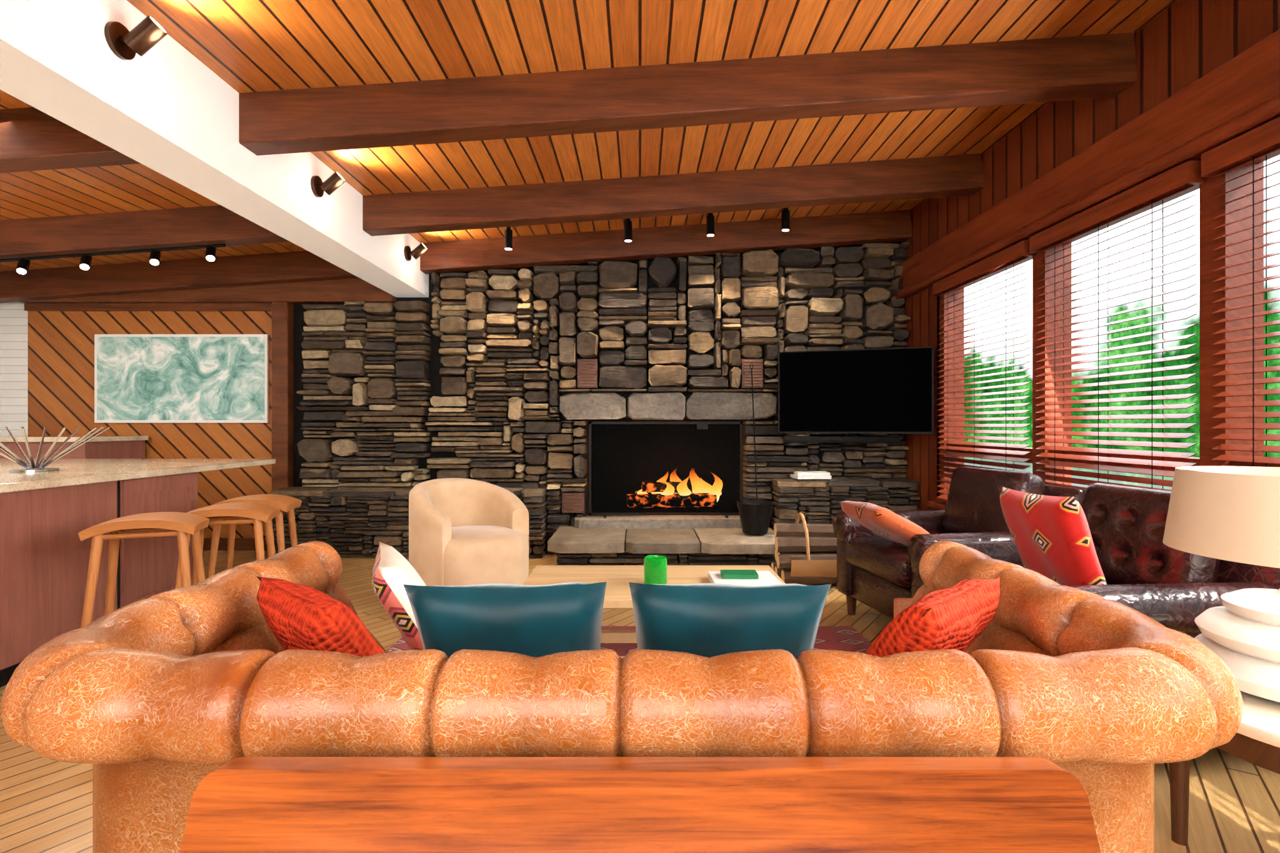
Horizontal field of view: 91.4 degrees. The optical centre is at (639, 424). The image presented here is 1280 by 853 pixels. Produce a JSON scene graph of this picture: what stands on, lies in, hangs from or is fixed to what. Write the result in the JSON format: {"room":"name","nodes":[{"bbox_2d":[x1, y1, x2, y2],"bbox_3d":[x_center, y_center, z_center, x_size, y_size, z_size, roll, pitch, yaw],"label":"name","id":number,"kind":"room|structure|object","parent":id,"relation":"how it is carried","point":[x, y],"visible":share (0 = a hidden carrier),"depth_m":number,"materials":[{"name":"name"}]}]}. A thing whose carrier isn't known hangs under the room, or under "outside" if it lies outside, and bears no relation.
{"room":"living room","nodes":[
{"label":"living room","id":0,"kind":"room"},
{"bbox_2d":[0,241,901,547],"bbox_3d":[-2.230,-0.480,5.940,9.940,3.300,0.220,0,0,0],"label":"wall","id":1,"kind":"structure","parent":0,"point":[47,358],"depth_m":5.85,"materials":[{"name":"brown wood"}]},
{"bbox_2d":[94,334,269,423],"bbox_3d":[-4.275,-0.432,5.833,1.610,0.825,0.031,0,0,0],"label":"picture","id":2,"kind":"object","parent":1,"relation":"attached to","point":[139,378],"visible":1,"depth_m":5.82,"materials":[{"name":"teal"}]},
{"bbox_2d":[0,0,1176,271],"bbox_3d":[-2.230,-1.672,1.675,9.940,0.796,8.950,0,0,0],"label":"ceiling","id":3,"kind":"structure","parent":0,"point":[252,45],"depth_m":2.99,"materials":[{"name":"brown wood"}]},
{"bbox_2d":[0,0,428,297],"bbox_3d":[-2.120,-1.435,1.625,0.300,0.490,8.450,0,0,0],"label":"beam","id":4,"kind":"structure","parent":3,"relation":"attached to","point":[164,109],"depth_m":2.71,"materials":[{"name":"white paint"}]},
{"bbox_2d":[104,15,167,59],"bbox_3d":[-1.883,-1.463,2.360,0.174,0.150,0.124,0,0,0],"label":"sconce","id":5,"kind":"object","parent":4,"relation":"attached to","point":[124,44],"visible":1,"depth_m":2.34,"materials":[{"name":"brown metal"}]},
{"bbox_2d":[310,171,345,197],"bbox_3d":[-1.883,-1.463,3.800,0.174,0.150,0.124,0,0,0],"label":"sconce","id":6,"kind":"object","parent":4,"relation":"attached to","point":[335,180],"visible":1,"depth_m":3.77,"materials":[{"name":"brown metal"}]},
{"bbox_2d":[403,242,427,261],"bbox_3d":[-1.883,-1.463,5.280,0.174,0.150,0.124,0,0,0],"label":"sconce","id":7,"kind":"object","parent":4,"relation":"attached to","point":[420,249],"visible":1,"depth_m":5.25,"materials":[{"name":"brown metal"}]},
{"bbox_2d":[0,210,912,303],"bbox_3d":[-2.280,-1.494,5.675,9.457,0.900,0.150,0,0,0],"label":"beam","id":8,"kind":"structure","parent":3,"relation":"attached to","point":[894,226],"depth_m":5.60,"materials":[{"name":"brown wood"}]},
{"bbox_2d":[0,153,983,258],"bbox_3d":[-2.280,-1.494,4.515,9.457,0.900,0.150,0,0,0],"label":"beam","id":9,"kind":"structure","parent":3,"relation":"attached to","point":[955,175],"depth_m":4.44,"materials":[{"name":"brown wood"}]},
{"bbox_2d":[0,243,225,274],"bbox_3d":[-3.850,-1.195,4.498,1.702,0.231,0.116,0,0,0],"label":"track","id":10,"kind":"object","parent":9,"relation":"attached to","point":[24,263],"visible":1,"depth_m":4.50,"materials":[{"name":"black metal"}]},
{"bbox_2d":[504,226,512,249],"bbox_3d":[-1.120,-1.589,5.320,0.067,0.187,0.068,0,0,0],"label":"ceiling spotlight","id":11,"kind":"object","parent":3,"relation":"attached to","point":[508,232],"visible":0.97,"depth_m":5.29,"materials":[{"name":"black metal"}]},
{"bbox_2d":[0,32,1136,173],"bbox_3d":[-2.280,-1.494,3.145,9.457,0.900,0.150,0,0,0],"label":"beam","id":12,"kind":"structure","parent":3,"relation":"attached to","point":[1100,65],"depth_m":3.07,"materials":[{"name":"brown wood"}]},
{"bbox_2d":[624,218,632,241],"bbox_3d":[-0.100,-1.659,5.320,0.067,0.187,0.068,0,0,0],"label":"ceiling spotlight","id":13,"kind":"object","parent":3,"relation":"attached to","point":[628,224],"visible":0.98,"depth_m":5.29,"materials":[{"name":"black metal"}]},
{"bbox_2d":[706,213,714,236],"bbox_3d":[0.600,-1.706,5.320,0.067,0.187,0.068,0,0,0],"label":"ceiling spotlight","id":14,"kind":"object","parent":3,"relation":"attached to","point":[710,219],"visible":0.97,"depth_m":5.29,"materials":[{"name":"black metal"}]},
{"bbox_2d":[781,208,789,231],"bbox_3d":[1.240,-1.750,5.320,0.067,0.187,0.068,0,0,0],"label":"ceiling spotlight","id":15,"kind":"object","parent":3,"relation":"attached to","point":[785,213],"visible":0.98,"depth_m":5.29,"materials":[{"name":"black metal"}]},
{"bbox_2d":[270,241,919,558],"bbox_3d":[-0.405,-0.246,5.630,5.684,2.825,0.480,0,0,0],"label":"wall","id":16,"kind":"structure","parent":0,"point":[360,507],"depth_m":5.68,"materials":[{"name":"grey stone"}]},
{"bbox_2d":[16,278,396,550],"bbox_3d":[-4.000,-0.140,5.785,3.460,2.620,0.130,0,0,0],"label":"trim","id":17,"kind":"structure","parent":16,"relation":"attached to","point":[279,299],"depth_m":5.73,"materials":[{"name":"brown wood"}]},
{"bbox_2d":[561,491,584,512],"bbox_3d":[-0.610,0.710,5.742,0.200,0.180,0.116,0,0,0],"label":"air vent","id":18,"kind":"object","parent":16,"relation":"in","point":[572,502],"visible":0.98,"depth_m":5.69,"materials":[{"name":"brown metal"}]},
{"bbox_2d":[577,359,598,388],"bbox_3d":[-0.480,-0.470,5.742,0.180,0.260,0.116,0,0,0],"label":"air vent","id":19,"kind":"object","parent":16,"relation":"in","point":[587,369],"visible":1,"depth_m":5.70,"materials":[{"name":"brown metal"}]},
{"bbox_2d":[588,421,742,518],"bbox_3d":[0.235,0.405,5.695,1.406,0.869,0.110,0,0,0],"label":"fireplace","id":20,"kind":"object","parent":16,"relation":"on","point":[635,468],"visible":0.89,"depth_m":5.73,"materials":[{"name":"black metal"}]},
{"bbox_2d":[581,413,749,516],"bbox_3d":[0.235,0.390,6.020,1.550,1.000,0.580,0,0,0],"label":"firebox","id":21,"kind":"object","parent":16,"relation":"attached to","point":[585,456],"depth_m":5.99,"materials":[{"name":"black metal"}]},
{"bbox_2d":[559,392,777,419],"bbox_3d":[0.259,-0.172,5.767,1.986,0.248,0.225,0,0,0],"label":"stone lintel","id":22,"kind":"object","parent":16,"relation":"attached to","point":[592,405],"depth_m":5.68,"materials":[{"name":"grey stone"}]},
{"bbox_2d":[740,359,763,388],"bbox_3d":[1.025,-0.470,5.742,0.190,0.260,0.116,0,0,0],"label":"air vent","id":23,"kind":"object","parent":16,"relation":"in","point":[757,369],"visible":0.88,"depth_m":5.70,"materials":[{"name":"brown metal"}]},
{"bbox_2d":[736,500,774,534],"bbox_3d":[0.970,0.778,5.270,0.316,0.260,0.316,0,0,0],"label":"bucket","id":24,"kind":"object","parent":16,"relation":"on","point":[755,515],"visible":1,"depth_m":5.17,"materials":[{"name":"black metal"}]},
{"bbox_2d":[749,361,757,499],"bbox_3d":[1.014,0.174,5.492,0.052,1.476,0.228,0,0,-4],"label":"fire poker","id":25,"kind":"object","parent":24,"relation":"in","point":[751,369],"visible":0.79,"depth_m":5.51,"materials":[{"name":"black metal"}]},
{"bbox_2d":[790,471,831,479],"bbox_3d":[1.520,0.447,5.580,0.315,0.056,0.240,0,0,0],"label":"books","id":26,"kind":"object","parent":16,"relation":"on","point":[798,475],"visible":1,"depth_m":5.48,"materials":[{"name":"white paper"}]},
{"bbox_2d":[778,346,933,433],"bbox_3d":[1.822,-0.280,5.355,1.230,0.705,0.260,0,0,17],"label":"tv","id":27,"kind":"object","parent":16,"relation":"attached to","point":[885,390],"visible":1,"depth_m":5.22,"materials":[{"name":"black"}]},
{"bbox_2d":[0,550,1279,852],"bbox_3d":[-2.230,1.220,1.675,9.940,0.100,8.950,0,0,0],"label":"floor","id":28,"kind":"structure","parent":0,"point":[46,804],"depth_m":2.01,"materials":[{"name":"brown wood"}]},
{"bbox_2d":[0,435,148,458],"bbox_3d":[-5.775,0.635,5.480,2.410,1.070,0.660,0,0,0],"label":"countertop","id":29,"kind":"structure","parent":28,"relation":"on","point":[99,447],"depth_m":5.24,"materials":[{"name":"brown wood"}]},
{"bbox_2d":[0,458,275,687],"bbox_3d":[-3.868,0.713,2.450,2.225,0.915,4.560,0,0,0],"label":"kitchen island","id":30,"kind":"object","parent":28,"relation":"on","point":[44,560],"visible":0.61,"depth_m":3.10,"materials":[{"name":"brown wood"}]},
{"bbox_2d":[0,426,109,472],"bbox_3d":[-3.340,0.132,3.450,0.630,0.244,0.630,0,0,0],"label":"steel bowl","id":31,"kind":"object","parent":30,"relation":"on","point":[30,467],"visible":1,"depth_m":3.46,"materials":[{"name":"grey metal"}]},
{"bbox_2d":[78,511,209,628],"bbox_3d":[-2.320,0.798,2.950,0.458,0.748,0.318,0,0,-22],"label":"stool","id":32,"kind":"object","parent":28,"relation":"on","point":[184,523],"visible":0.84,"depth_m":2.90,"materials":[{"name":"brown wood"}]},
{"bbox_2d":[175,502,280,588],"bbox_3d":[-2.190,0.798,3.330,0.458,0.748,0.318,0,0,-18],"label":"stool","id":33,"kind":"object","parent":28,"relation":"on","point":[259,512],"visible":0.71,"depth_m":3.27,"materials":[{"name":"brown wood"}]},
{"bbox_2d":[206,494,301,578],"bbox_3d":[-2.300,0.798,3.740,0.458,0.748,0.318,0,0,-12],"label":"stool","id":34,"kind":"object","parent":28,"relation":"on","point":[286,504],"visible":0.47,"depth_m":3.67,"materials":[{"name":"brown wood"}]},
{"bbox_2d":[408,478,528,586],"bbox_3d":[-1.086,0.765,4.003,0.738,0.810,0.744,0,0,0],"label":"swivel chair","id":35,"kind":"object","parent":28,"relation":"on","point":[462,532],"visible":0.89,"depth_m":3.79,"materials":[{"name":"beige fabric"}]},
{"bbox_2d":[0,541,1243,852],"bbox_3d":[-0.030,0.774,1.509,2.252,0.792,1.121,0,0,0],"label":"sofa","id":36,"kind":"object","parent":28,"relation":"on","point":[159,692],"visible":0.7,"depth_m":0.98,"materials":[{"name":"orange leather"}]},
{"bbox_2d":[256,576,385,656],"bbox_3d":[-0.731,0.557,1.515,0.420,0.352,0.267,0,0,42],"label":"knit pillow","id":37,"kind":"object","parent":36,"relation":"on","point":[299,616],"visible":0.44,"depth_m":1.38,"materials":[{"name":"red fabric"}]},
{"bbox_2d":[371,541,426,649],"bbox_3d":[-0.693,0.560,1.913,0.234,0.346,0.420,0,0,-22],"label":"pillow","id":38,"kind":"object","parent":36,"relation":"on","point":[391,570],"visible":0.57,"depth_m":1.73,"materials":[{"name":"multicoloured fabric"}]},
{"bbox_2d":[403,581,606,658],"bbox_3d":[-0.279,0.527,1.386,0.410,0.411,0.270,0,0,-3],"label":"pillow","id":39,"kind":"object","parent":36,"relation":"on","point":[535,621],"visible":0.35,"depth_m":1.27,"materials":[{"name":"fabric"}]},
{"bbox_2d":[628,582,831,658],"bbox_3d":[0.186,0.527,1.386,0.410,0.411,0.270,0,0,2],"label":"pillow","id":40,"kind":"object","parent":36,"relation":"on","point":[708,620],"visible":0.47,"depth_m":1.27,"materials":[{"name":"fabric"}]},
{"bbox_2d":[865,576,999,657],"bbox_3d":[0.671,0.557,1.515,0.420,0.352,0.267,0,0,-42],"label":"knit pillow","id":41,"kind":"object","parent":36,"relation":"on","point":[953,617],"visible":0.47,"depth_m":1.38,"materials":[{"name":"red fabric"}]},
{"bbox_2d":[386,626,871,656],"bbox_3d":[-0.040,1.165,2.860,2.520,0.011,1.480,0,0,0],"label":"rug","id":42,"kind":"object","parent":28,"relation":"on","point":[835,638],"visible":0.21,"depth_m":3.33,"materials":[{"name":"red fabric"}]},
{"bbox_2d":[522,565,785,643],"bbox_3d":[0.070,0.964,3.090,1.280,0.388,0.680,0,0,0],"label":"coffee table","id":43,"kind":"object","parent":42,"relation":"on","point":[617,592],"visible":0.18,"depth_m":3.16,"materials":[{"name":"brown wood"}]},
{"bbox_2d":[643,555,666,584],"bbox_3d":[0.075,0.704,3.020,0.112,0.130,0.112,0,0,0],"label":"candle jar","id":44,"kind":"object","parent":43,"relation":"on","point":[655,566],"visible":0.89,"depth_m":2.97,"materials":[{"name":"green glass"}]},
{"bbox_2d":[708,570,781,586],"bbox_3d":[0.500,0.742,3.020,0.318,0.055,0.261,0,0,0],"label":"books","id":45,"kind":"object","parent":43,"relation":"on","point":[740,577],"visible":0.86,"depth_m":2.98,"materials":[{"name":"white paper"}]},
{"bbox_2d":[179,756,1100,852],"bbox_3d":[0.000,0.820,0.619,1.400,0.699,0.557,0,0,0],"label":"console table","id":46,"kind":"object","parent":28,"relation":"on","point":[246,804],"visible":1,"depth_m":0.85,"materials":[{"name":"brown wood"}]},
{"bbox_2d":[771,512,836,584],"bbox_3d":[1.265,0.907,4.620,0.546,0.517,0.443,0,0,0],"label":"carrier","id":47,"kind":"object","parent":28,"relation":"on","point":[805,553],"visible":0.85,"depth_m":4.52,"materials":[{"name":"brown wood"}]},
{"bbox_2d":[832,466,1086,619],"bbox_3d":[1.777,0.712,3.537,1.035,0.916,0.966,0,0,-10],"label":"chair","id":48,"kind":"object","parent":28,"relation":"on","point":[873,570],"visible":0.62,"depth_m":3.52,"materials":[{"name":"leather"}]},
{"bbox_2d":[836,500,929,546],"bbox_3d":[1.349,0.541,3.410,0.371,0.240,0.420,0,0,-10],"label":"chair pillow","id":49,"kind":"object","parent":48,"relation":"on","point":[883,522],"visible":0.92,"depth_m":3.27,"materials":[{"name":"fabric"}]},
{"bbox_2d":[910,482,1279,638],"bbox_3d":[1.798,0.715,2.503,1.035,0.911,0.966,0,0,-4],"label":"chair","id":50,"kind":"object","parent":28,"relation":"on","point":[1172,587],"visible":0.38,"depth_m":2.38,"materials":[{"name":"leather"}]},
{"bbox_2d":[998,485,1106,585],"bbox_3d":[1.602,0.453,2.439,0.203,0.395,0.420,0,0,-4],"label":"chair pillow","id":51,"kind":"object","parent":50,"relation":"on","point":[1051,535],"visible":0.89,"depth_m":2.34,"materials":[{"name":"red fabric"}]},
{"bbox_2d":[1169,690,1279,845],"bbox_3d":[1.720,0.925,1.550,0.740,0.490,0.740,0,0,0],"label":"side table","id":52,"kind":"object","parent":28,"relation":"on","point":[1256,741],"visible":0.18,"depth_m":1.47,"materials":[{"name":"beige"}]},
{"bbox_2d":[1162,466,1279,703],"bbox_3d":[1.670,0.400,1.600,0.510,0.559,0.510,0,0,0],"label":"lamp","id":53,"kind":"object","parent":52,"relation":"on","point":[1226,513],"visible":0.91,"depth_m":1.55,"materials":[{"name":"white ceramic"}]},
{"bbox_2d":[547,515,776,567],"bbox_3d":[0.220,1.002,5.366,1.912,0.329,0.977,0,0,0],"label":"stone hearth","id":54,"kind":"object","parent":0,"point":[593,540],"depth_m":5.07,"materials":[{"name":"grey stone"}]},
{"bbox_2d":[783,435,899,443],"bbox_3d":[1.733,0.125,5.455,0.960,0.060,0.267,0,0,8],"label":"soundbar","id":55,"kind":"object","parent":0,"point":[786,439],"depth_m":5.32,"materials":[{"name":"black plastic"}]},
{"bbox_2d":[890,29,1279,509],"bbox_3d":[2.485,-0.150,1.625,0.310,2.640,8.450,0,0,0],"label":"window frame","id":56,"kind":"structure","parent":0,"point":[1240,95],"depth_m":2.88,"materials":[{"name":"brown wood"}]},
{"bbox_2d":[933,240,1034,503],"bbox_3d":[2.400,-0.268,4.450,0.070,1.745,1.190,0,0,0],"label":"blind","id":57,"kind":"object","parent":56,"relation":"attached to","point":[1019,252],"visible":0.82,"depth_m":4.37,"materials":[{"name":"brown wood"}]},
{"bbox_2d":[1029,160,1204,491],"bbox_3d":[2.400,-0.268,3.245,0.070,1.745,1.100,0,0,0],"label":"blind","id":58,"kind":"object","parent":56,"relation":"attached to","point":[1187,175],"visible":0.79,"depth_m":3.11,"materials":[{"name":"brown wood"}]},
{"bbox_2d":[1201,116,1279,466],"bbox_3d":[2.400,-0.268,2.080,0.070,1.745,1.110,0,0,0],"label":"blind","id":59,"kind":"object","parent":56,"relation":"attached to","point":[1264,140],"visible":0.73,"depth_m":2.47,"materials":[{"name":"brown wood"}]},
{"bbox_2d":[901,0,1279,510],"bbox_3d":[2.540,-0.480,1.725,0.200,3.300,8.650,0,0,0],"label":"wall","id":60,"kind":"structure","parent":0,"point":[1189,40],"depth_m":3.54,"materials":[{"name":"red wood"}]},
{"label":"outside","id":61,"kind":"structure","parent":0,"visible":0},
{"bbox_2d":[964,155,1279,489],"bbox_3d":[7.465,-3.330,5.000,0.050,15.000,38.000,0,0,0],"label":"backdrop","id":62,"kind":"structure","parent":61,"point":[1274,167],"depth_m":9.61,"materials":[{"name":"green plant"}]}
]}

